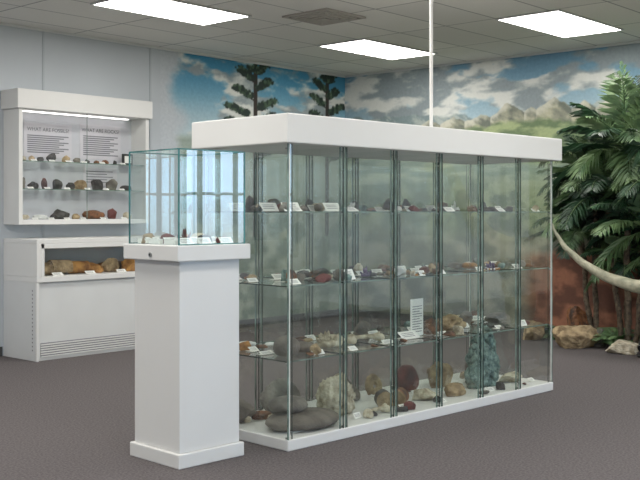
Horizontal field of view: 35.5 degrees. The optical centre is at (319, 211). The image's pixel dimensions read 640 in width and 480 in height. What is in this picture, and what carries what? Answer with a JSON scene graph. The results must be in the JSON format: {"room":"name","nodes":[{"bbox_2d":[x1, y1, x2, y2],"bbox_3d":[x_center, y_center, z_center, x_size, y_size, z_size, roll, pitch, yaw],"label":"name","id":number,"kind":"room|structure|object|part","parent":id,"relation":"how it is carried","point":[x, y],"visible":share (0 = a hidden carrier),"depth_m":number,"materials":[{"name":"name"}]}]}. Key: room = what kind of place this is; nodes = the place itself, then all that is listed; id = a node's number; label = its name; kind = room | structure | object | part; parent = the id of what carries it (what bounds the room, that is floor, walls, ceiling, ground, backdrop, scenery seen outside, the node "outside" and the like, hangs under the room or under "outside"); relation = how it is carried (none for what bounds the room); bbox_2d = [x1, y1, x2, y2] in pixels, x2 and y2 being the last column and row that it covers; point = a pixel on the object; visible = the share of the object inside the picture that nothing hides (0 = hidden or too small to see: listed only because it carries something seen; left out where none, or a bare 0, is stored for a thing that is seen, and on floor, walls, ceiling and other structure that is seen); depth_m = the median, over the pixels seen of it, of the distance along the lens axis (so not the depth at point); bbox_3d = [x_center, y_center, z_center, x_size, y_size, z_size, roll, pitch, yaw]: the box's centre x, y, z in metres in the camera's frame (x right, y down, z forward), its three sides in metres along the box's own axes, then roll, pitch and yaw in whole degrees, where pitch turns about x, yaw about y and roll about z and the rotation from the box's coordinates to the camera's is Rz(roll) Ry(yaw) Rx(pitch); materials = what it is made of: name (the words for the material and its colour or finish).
{"room":"museum","nodes":[
{"label":"museum","id":0,"kind":"room"},
{"bbox_2d":[0,25,297,355],"bbox_3d":[-4.712,-0.235,8.967,0.150,3.470,15.300,0,0,42],"label":"wall","id":1,"kind":"structure","parent":0,"point":[72,64],"depth_m":11.09,"materials":[{"name":"grey paint"}]},
{"bbox_2d":[1,88,151,224],"bbox_3d":[-2.619,-0.568,10.931,0.328,1.395,1.730,0,0,42],"label":"display cabinet","id":2,"kind":"object","parent":1,"relation":"attached to","point":[19,105],"depth_m":10.92,"materials":[{"name":"white laminate"}]},
{"bbox_2d":[24,122,71,157],"bbox_3d":[-2.931,-0.770,10.782,0.007,0.360,0.590,0,0,42],"label":"poster","id":3,"kind":"object","parent":2,"relation":"attached to","point":[40,139],"visible":0.99,"depth_m":10.77,"materials":[{"name":"paper"}]},
{"bbox_3d":[-2.619,-1.165,10.931,0.328,0.200,1.730,0,0,42],"label":"cornice","id":4,"kind":"part","parent":2,"relation":"part of","materials":[{"name":"white laminate"}]},
{"bbox_3d":[-2.729,-0.492,11.031,0.025,1.145,1.580,0,0,42],"label":"panel","id":5,"kind":"part","parent":2,"relation":"part of","materials":[{"name":"clear glass"}]},
{"bbox_3d":[-2.479,-0.395,11.283,0.006,0.210,0.460,0,0,42],"label":"text panel","id":6,"kind":"part","parent":2,"relation":"part of","materials":[{"name":"white paper"}]},
{"bbox_2d":[80,124,120,160],"bbox_3d":[-2.476,-0.785,11.287,0.007,0.390,0.550,0,0,42],"label":"poster","id":7,"kind":"object","parent":2,"relation":"attached to","point":[97,142],"visible":1,"depth_m":11.28,"materials":[{"name":"paper"}]},
{"bbox_2d":[122,154,132,164],"bbox_3d":[-2.207,-0.599,11.455,0.023,0.130,0.140,0,0,42],"label":"framed photo","id":8,"kind":"object","parent":2,"relation":"on","point":[125,157],"visible":0.71,"depth_m":11.44,"materials":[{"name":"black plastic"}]},
{"bbox_2d":[42,31,150,237],"bbox_3d":[-2.747,-0.235,11.032,0.008,3.470,2.224,0,0,42],"label":"trim","id":9,"kind":"structure","parent":1,"relation":"attached to","point":[42,31],"depth_m":11.84,"materials":[{"name":"grey metal"}]},
{"bbox_2d":[0,309,344,355],"bbox_3d":[-4.652,1.450,8.912,0.012,0.100,15.000,0,0,42],"label":"baseboard","id":10,"kind":"structure","parent":1,"relation":"attached to","point":[330,313],"depth_m":13.56,"materials":[{"name":"grey paint"}]},
{"bbox_2d":[160,49,344,319],"bbox_3d":[-0.775,-0.272,13.222,0.001,3.344,3.394,0,0,42],"label":"mural","id":11,"kind":"object","parent":1,"relation":"attached to","point":[193,88],"visible":0.54,"depth_m":13.11,"materials":[{"name":"paint"}]},
{"bbox_2d":[0,22,639,77],"bbox_3d":[-0.198,-1.958,4.902,12.000,0.025,15.000,0,0,42],"label":"trim","id":12,"kind":"structure","parent":1,"relation":"attached to","point":[1,23],"depth_m":12.34,"materials":[{"name":"white paint"}]},
{"bbox_2d":[0,316,639,479],"bbox_3d":[-0.198,1.550,4.902,12.000,0.100,15.000,0,0,42],"label":"floor","id":13,"kind":"structure","parent":0,"point":[70,418],"depth_m":7.06,"materials":[{"name":"grey carpet"}]},
{"bbox_2d":[4,235,181,361],"bbox_3d":[-2.431,0.887,10.915,0.630,1.225,1.903,0,0,42],"label":"display cabinet","id":14,"kind":"object","parent":13,"relation":"on","point":[58,315],"visible":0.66,"depth_m":10.35,"materials":[{"name":"white laminate"}]},
{"bbox_2d":[40,333,134,357],"bbox_3d":[-2.213,1.393,10.721,0.012,0.144,1.780,0,0,42],"label":"grille","id":15,"kind":"object","parent":14,"relation":"attached to","point":[95,343],"depth_m":10.46,"materials":[{"name":"white metal"}]},
{"bbox_2d":[45,258,134,274],"bbox_3d":[-2.410,0.575,10.946,0.398,0.161,1.735,0,0,42],"label":"rocks","id":16,"kind":"object","parent":14,"relation":"in","point":[110,264],"visible":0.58,"depth_m":10.62,"materials":[{"name":"brown stone"}]},
{"bbox_2d":[124,148,249,469],"bbox_3d":[-0.824,0.564,6.160,0.566,1.872,0.556,0,0,-45],"label":"pedestal","id":17,"kind":"object","parent":13,"relation":"on","point":[187,286],"visible":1,"depth_m":6.00,"materials":[{"name":"white laminate"}]},
{"bbox_3d":[-0.820,-0.086,6.164,0.500,0.563,0.500,0,0,45],"label":"glass","id":18,"kind":"part","parent":17,"relation":"part of","materials":[{"name":"clear glass"}]},
{"bbox_2d":[124,243,249,261],"bbox_3d":[-0.820,0.241,6.164,0.556,0.093,0.556,0,0,-45],"label":"pedestal top","id":19,"kind":"object","parent":17,"relation":"on","point":[141,252],"depth_m":5.97,"materials":[{"name":"white laminate"}]},
{"bbox_2d":[192,113,561,451],"bbox_3d":[0.578,0.443,7.632,3.165,2.114,0.965,0,0,-45],"label":"glass display case","id":20,"kind":"object","parent":13,"relation":"on","point":[291,134],"visible":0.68,"depth_m":7.17,"materials":[{"name":"white glass"}]},
{"bbox_2d":[239,399,255,422],"bbox_3d":[-0.554,1.354,6.828,0.223,0.150,0.219,0,0,-45],"label":"specimen","id":21,"kind":"object","parent":20,"relation":"on","point":[246,409],"visible":0.44,"depth_m":6.75,"materials":[{"name":"stone"}]},
{"bbox_2d":[259,378,299,413],"bbox_3d":[-0.298,1.309,7.152,0.277,0.240,0.205,0,0,-45],"label":"specimen","id":22,"kind":"object","parent":20,"relation":"on","point":[278,387],"visible":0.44,"depth_m":7.10,"materials":[{"name":"grey stone"}]},
{"bbox_2d":[273,336,299,355],"bbox_3d":[-0.221,0.876,6.567,0.197,0.125,0.168,0,0,-45],"label":"rock","id":23,"kind":"object","parent":20,"relation":"in","point":[280,344],"visible":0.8,"depth_m":6.50,"materials":[{"name":"grey stone"}]},
{"bbox_2d":[265,407,338,431],"bbox_3d":[-0.121,1.374,6.675,0.422,0.110,0.605,0,0,45],"label":"stone","id":24,"kind":"object","parent":20,"relation":"on","point":[311,418],"visible":0.83,"depth_m":6.52,"materials":[{"name":"grey stone"}]},
{"bbox_2d":[268,395,307,412],"bbox_3d":[-0.211,1.274,6.657,0.279,0.100,0.245,0,0,-45],"label":"stone","id":25,"kind":"object","parent":24,"relation":"on","point":[278,404],"visible":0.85,"depth_m":6.57,"materials":[{"name":"grey stone"}]},
{"bbox_2d":[299,341,312,351],"bbox_3d":[-0.121,0.906,6.754,0.141,0.065,0.214,0,0,45],"label":"rock","id":26,"kind":"object","parent":20,"relation":"in","point":[304,346],"visible":0.4,"depth_m":6.70,"materials":[{"name":"beige stone"}]},
{"bbox_2d":[316,330,344,346],"bbox_3d":[0.070,0.886,7.008,0.178,0.115,0.198,0,0,21],"label":"cluster","id":27,"kind":"object","parent":20,"relation":"in","point":[326,340],"visible":0.93,"depth_m":6.96,"materials":[{"name":"beige stone"}]},
{"bbox_2d":[315,372,355,415],"bbox_3d":[0.114,1.284,7.075,0.244,0.290,0.307,0,0,45],"label":"rock","id":28,"kind":"object","parent":20,"relation":"on","point":[327,395],"visible":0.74,"depth_m":6.98,"materials":[{"name":"beige stone"}]},
{"bbox_2d":[347,378,360,400],"bbox_3d":[0.205,1.344,7.558,0.261,0.170,0.187,0,0,-22],"label":"specimen","id":29,"kind":"object","parent":20,"relation":"on","point":[355,389],"visible":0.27,"depth_m":7.57,"materials":[{"name":"stone"}]},
{"bbox_2d":[353,321,370,334],"bbox_3d":[0.320,0.879,7.563,0.162,0.120,0.128,0,0,-45],"label":"specimen","id":30,"kind":"object","parent":20,"relation":"in","point":[362,327],"visible":0.77,"depth_m":7.52,"materials":[{"name":"grey stone"}]},
{"bbox_2d":[347,331,384,343],"bbox_3d":[0.325,0.904,7.211,0.311,0.074,0.105,0,0,-36],"label":"bone","id":31,"kind":"object","parent":20,"relation":"in","point":[351,338],"visible":0.99,"depth_m":7.24,"materials":[{"name":"beige stone"}]},
{"bbox_2d":[365,374,381,394],"bbox_3d":[0.416,1.343,7.772,0.074,0.169,0.186,0,0,45],"label":"ammonite fossil","id":32,"kind":"object","parent":20,"relation":"on","point":[372,379],"visible":0.94,"depth_m":7.75,"materials":[{"name":"beige stone"}]},
{"bbox_2d":[363,403,389,417],"bbox_3d":[0.400,1.396,7.034,0.083,0.069,0.287,0,0,33],"label":"bone","id":33,"kind":"object","parent":20,"relation":"on","point":[368,413],"visible":0.97,"depth_m":7.05,"materials":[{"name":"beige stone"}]},
{"bbox_2d":[374,389,394,406],"bbox_3d":[0.466,1.359,7.254,0.131,0.134,0.110,0,0,-7],"label":"log slice","id":34,"kind":"object","parent":20,"relation":"on","point":[382,396],"visible":0.66,"depth_m":7.20,"materials":[{"name":"wood"}]},
{"bbox_2d":[392,387,408,406],"bbox_3d":[0.586,1.364,7.374,0.121,0.123,0.130,0,0,16],"label":"log slice","id":35,"kind":"object","parent":20,"relation":"on","point":[403,394],"visible":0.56,"depth_m":7.31,"materials":[{"name":"brown wood"}]},
{"bbox_2d":[394,364,418,391],"bbox_3d":[0.689,1.324,7.987,0.202,0.210,0.201,0,0,45],"label":"specimen","id":36,"kind":"object","parent":20,"relation":"on","point":[408,378],"visible":0.71,"depth_m":7.91,"materials":[{"name":"red stone"}]},
{"bbox_2d":[410,298,422,335],"bbox_3d":[0.712,0.799,7.597,0.064,0.282,0.170,0,0,39],"label":"information sheet","id":37,"kind":"object","parent":20,"relation":"in","point":[416,305],"visible":0.91,"depth_m":7.57,"materials":[{"name":"white paper"}]},
{"bbox_2d":[412,388,435,399],"bbox_3d":[0.807,1.384,7.616,0.167,0.090,0.224,0,0,45],"label":"specimen","id":38,"kind":"object","parent":20,"relation":"on","point":[425,393],"visible":0.96,"depth_m":7.56,"materials":[{"name":"beige stone"}]},
{"bbox_2d":[423,318,440,334],"bbox_3d":[0.858,0.879,7.727,0.132,0.120,0.154,0,0,45],"label":"specimen","id":39,"kind":"object","parent":20,"relation":"in","point":[429,325],"visible":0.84,"depth_m":7.68,"materials":[{"name":"brown stone"}]},
{"bbox_2d":[427,361,452,387],"bbox_3d":[0.969,1.329,8.222,0.258,0.200,0.185,0,0,-45],"label":"specimen","id":40,"kind":"object","parent":20,"relation":"on","point":[447,369],"visible":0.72,"depth_m":8.16,"materials":[{"name":"beige stone"}]},
{"bbox_2d":[435,314,466,330],"bbox_3d":[1.025,0.874,7.934,0.343,0.130,0.201,0,0,-45],"label":"specimen","id":41,"kind":"object","parent":20,"relation":"in","point":[449,320],"visible":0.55,"depth_m":7.85,"materials":[{"name":"beige stone"}]},
{"bbox_2d":[444,382,465,396],"bbox_3d":[1.047,1.379,7.829,0.257,0.100,0.169,0,0,-45],"label":"specimen","id":42,"kind":"object","parent":20,"relation":"on","point":[453,389],"visible":1,"depth_m":7.75,"materials":[{"name":"beige stone"}]},
{"bbox_2d":[459,310,472,324],"bbox_3d":[1.165,0.874,8.204,0.175,0.130,0.127,0,0,-45],"label":"specimen","id":43,"kind":"object","parent":20,"relation":"in","point":[467,316],"visible":0.52,"depth_m":8.18,"materials":[{"name":"grey stone"}]},
{"bbox_2d":[464,324,500,388],"bbox_3d":[1.321,1.179,8.224,0.411,0.500,0.267,0,0,-45],"label":"specimen","id":44,"kind":"object","parent":20,"relation":"on","point":[492,366],"visible":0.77,"depth_m":8.15},
{"bbox_2d":[484,312,510,323],"bbox_3d":[1.490,0.889,8.391,0.243,0.100,0.142,0,0,-37],"label":"specimen","id":45,"kind":"object","parent":20,"relation":"in","point":[497,317],"visible":1,"depth_m":8.34,"materials":[{"name":"grey stone"}]},
{"bbox_2d":[499,371,521,381],"bbox_3d":[1.627,1.389,8.438,0.277,0.080,0.171,0,0,-45],"label":"specimen","id":46,"kind":"object","parent":20,"relation":"on","point":[510,376],"visible":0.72,"depth_m":8.37,"materials":[{"name":"beige stone"}]},
{"bbox_2d":[522,320,544,339],"bbox_3d":[2.513,1.389,11.739,0.264,0.220,0.278,0,0,5],"label":"boulder","id":47,"kind":"object","parent":13,"relation":"on","point":[532,333],"visible":0.81,"depth_m":11.66,"materials":[{"name":"beige stone"}]},
{"bbox_2d":[543,325,555,338],"bbox_3d":[2.867,1.417,11.895,0.514,0.155,0.464,0,0,42],"label":"fern plant","id":48,"kind":"object","parent":13,"relation":"on","point":[546,331],"visible":0.11,"depth_m":11.91,"materials":[{"name":"green plant"}]},
{"bbox_2d":[552,325,598,348],"bbox_3d":[2.833,1.374,11.070,0.511,0.250,0.354,0,0,-16],"label":"boulder","id":49,"kind":"object","parent":13,"relation":"on","point":[580,336],"visible":0.99,"depth_m":10.96,"materials":[{"name":"beige stone"}]},
{"bbox_2d":[524,133,632,328],"bbox_3d":[2.982,0.210,11.400,1.422,2.539,1.026,0,0,42],"label":"palm tree","id":50,"kind":"object","parent":13,"relation":"on","point":[593,216],"visible":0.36,"depth_m":11.39,"materials":[{"name":"green plant"}]},
{"bbox_2d":[566,306,593,325],"bbox_3d":[3.021,1.289,11.573,0.299,0.420,0.438,0,0,42],"label":"boulder","id":51,"kind":"object","parent":13,"relation":"on","point":[576,316],"visible":0.39,"depth_m":11.48,"materials":[{"name":"brown stone"}]},
{"bbox_2d":[536,61,639,343],"bbox_3d":[3.349,-0.086,10.749,2.458,3.132,1.504,0,0,42],"label":"palm tree","id":52,"kind":"object","parent":13,"relation":"on","point":[620,131],"visible":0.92,"depth_m":10.77,"materials":[{"name":"green plant"}]},
{"bbox_2d":[550,219,639,293],"bbox_3d":[4.132,0.408,9.239,4.484,2.094,0.638,0,0,42],"label":"tusk","id":53,"kind":"object","parent":13,"relation":"on","point":[629,284],"visible":0.94,"depth_m":10.29},
{"bbox_2d":[593,328,606,346],"bbox_3d":[3.120,1.399,11.207,0.211,0.200,0.290,0,0,42],"label":"boulder","id":54,"kind":"object","parent":13,"relation":"on","point":[597,344],"visible":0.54,"depth_m":11.09,"materials":[{"name":"grey stone"}]},
{"bbox_2d":[591,327,639,344],"bbox_3d":[3.256,1.395,11.056,0.584,0.199,0.597,0,0,42],"label":"fern plant","id":55,"kind":"object","parent":13,"relation":"on","point":[610,337],"visible":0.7,"depth_m":10.99,"materials":[{"name":"green plant"}]},
{"bbox_2d":[605,339,638,354],"bbox_3d":[3.217,1.424,10.614,0.367,0.150,0.259,0,0,13],"label":"boulder","id":56,"kind":"object","parent":13,"relation":"on","point":[620,346],"visible":0.97,"depth_m":10.51,"materials":[{"name":"beige stone"}]},
{"bbox_2d":[0,0,639,75],"bbox_3d":[-0.198,-2.020,4.902,12.000,0.100,15.000,0,0,42],"label":"ceiling","id":57,"kind":"structure","parent":0,"point":[463,30],"depth_m":10.68,"materials":[{"name":"tile"}]},
{"bbox_2d":[90,0,251,25],"bbox_3d":[-1.427,-1.962,9.723,0.720,0.016,1.420,0,0,42],"label":"ceiling light","id":58,"kind":"object","parent":57,"relation":"attached to","point":[176,10],"depth_m":9.72,"materials":[{"name":"white plastic"}]},
{"bbox_2d":[282,8,365,25],"bbox_3d":[0.041,-1.953,10.069,0.600,0.034,0.600,0,0,42],"label":"ceiling air vent","id":59,"kind":"object","parent":57,"relation":"attached to","point":[325,16],"depth_m":10.01,"materials":[{"name":"grey metal"}]},
{"bbox_2d":[318,38,437,59],"bbox_3d":[0.714,-1.962,12.101,0.720,0.016,1.420,0,0,42],"label":"ceiling light","id":60,"kind":"object","parent":57,"relation":"attached to","point":[368,47],"depth_m":12.05,"materials":[{"name":"white plastic"}]},
{"bbox_2d":[430,0,432,126],"bbox_3d":[0.882,-1.292,7.926,0.070,1.354,0.070,0,0,42],"label":"pole","id":61,"kind":"object","parent":57,"relation":"hanging from","point":[431,1],"depth_m":7.91,"materials":[{"name":"white metal"}]},
{"bbox_2d":[495,9,623,37],"bbox_3d":[2.527,-1.962,10.468,0.720,0.016,1.420,0,0,42],"label":"ceiling light","id":62,"kind":"object","parent":57,"relation":"attached to","point":[557,22],"depth_m":10.39,"materials":[{"name":"white plastic"}]},
{"bbox_3d":[4.871,-0.235,10.531,12.000,3.470,0.150,0,0,42],"label":"wall","id":63,"kind":"structure","parent":0,"visible":0},
{"bbox_2d":[345,43,639,332],"bbox_3d":[3.333,-0.272,11.810,7.998,3.344,0.001,0,0,42],"label":"mural","id":64,"kind":"object","parent":63,"relation":"attached to","point":[527,95],"visible":0.53,"depth_m":12.85,"materials":[{"name":"paint"}]},
{"bbox_2d":[347,309,638,341],"bbox_3d":[4.822,1.450,10.466,11.987,0.100,0.012,0,0,42],"label":"baseboard","id":65,"kind":"structure","parent":63,"relation":"attached to","point":[362,313],"depth_m":13.99,"materials":[{"name":"grey paint"}]}
]}

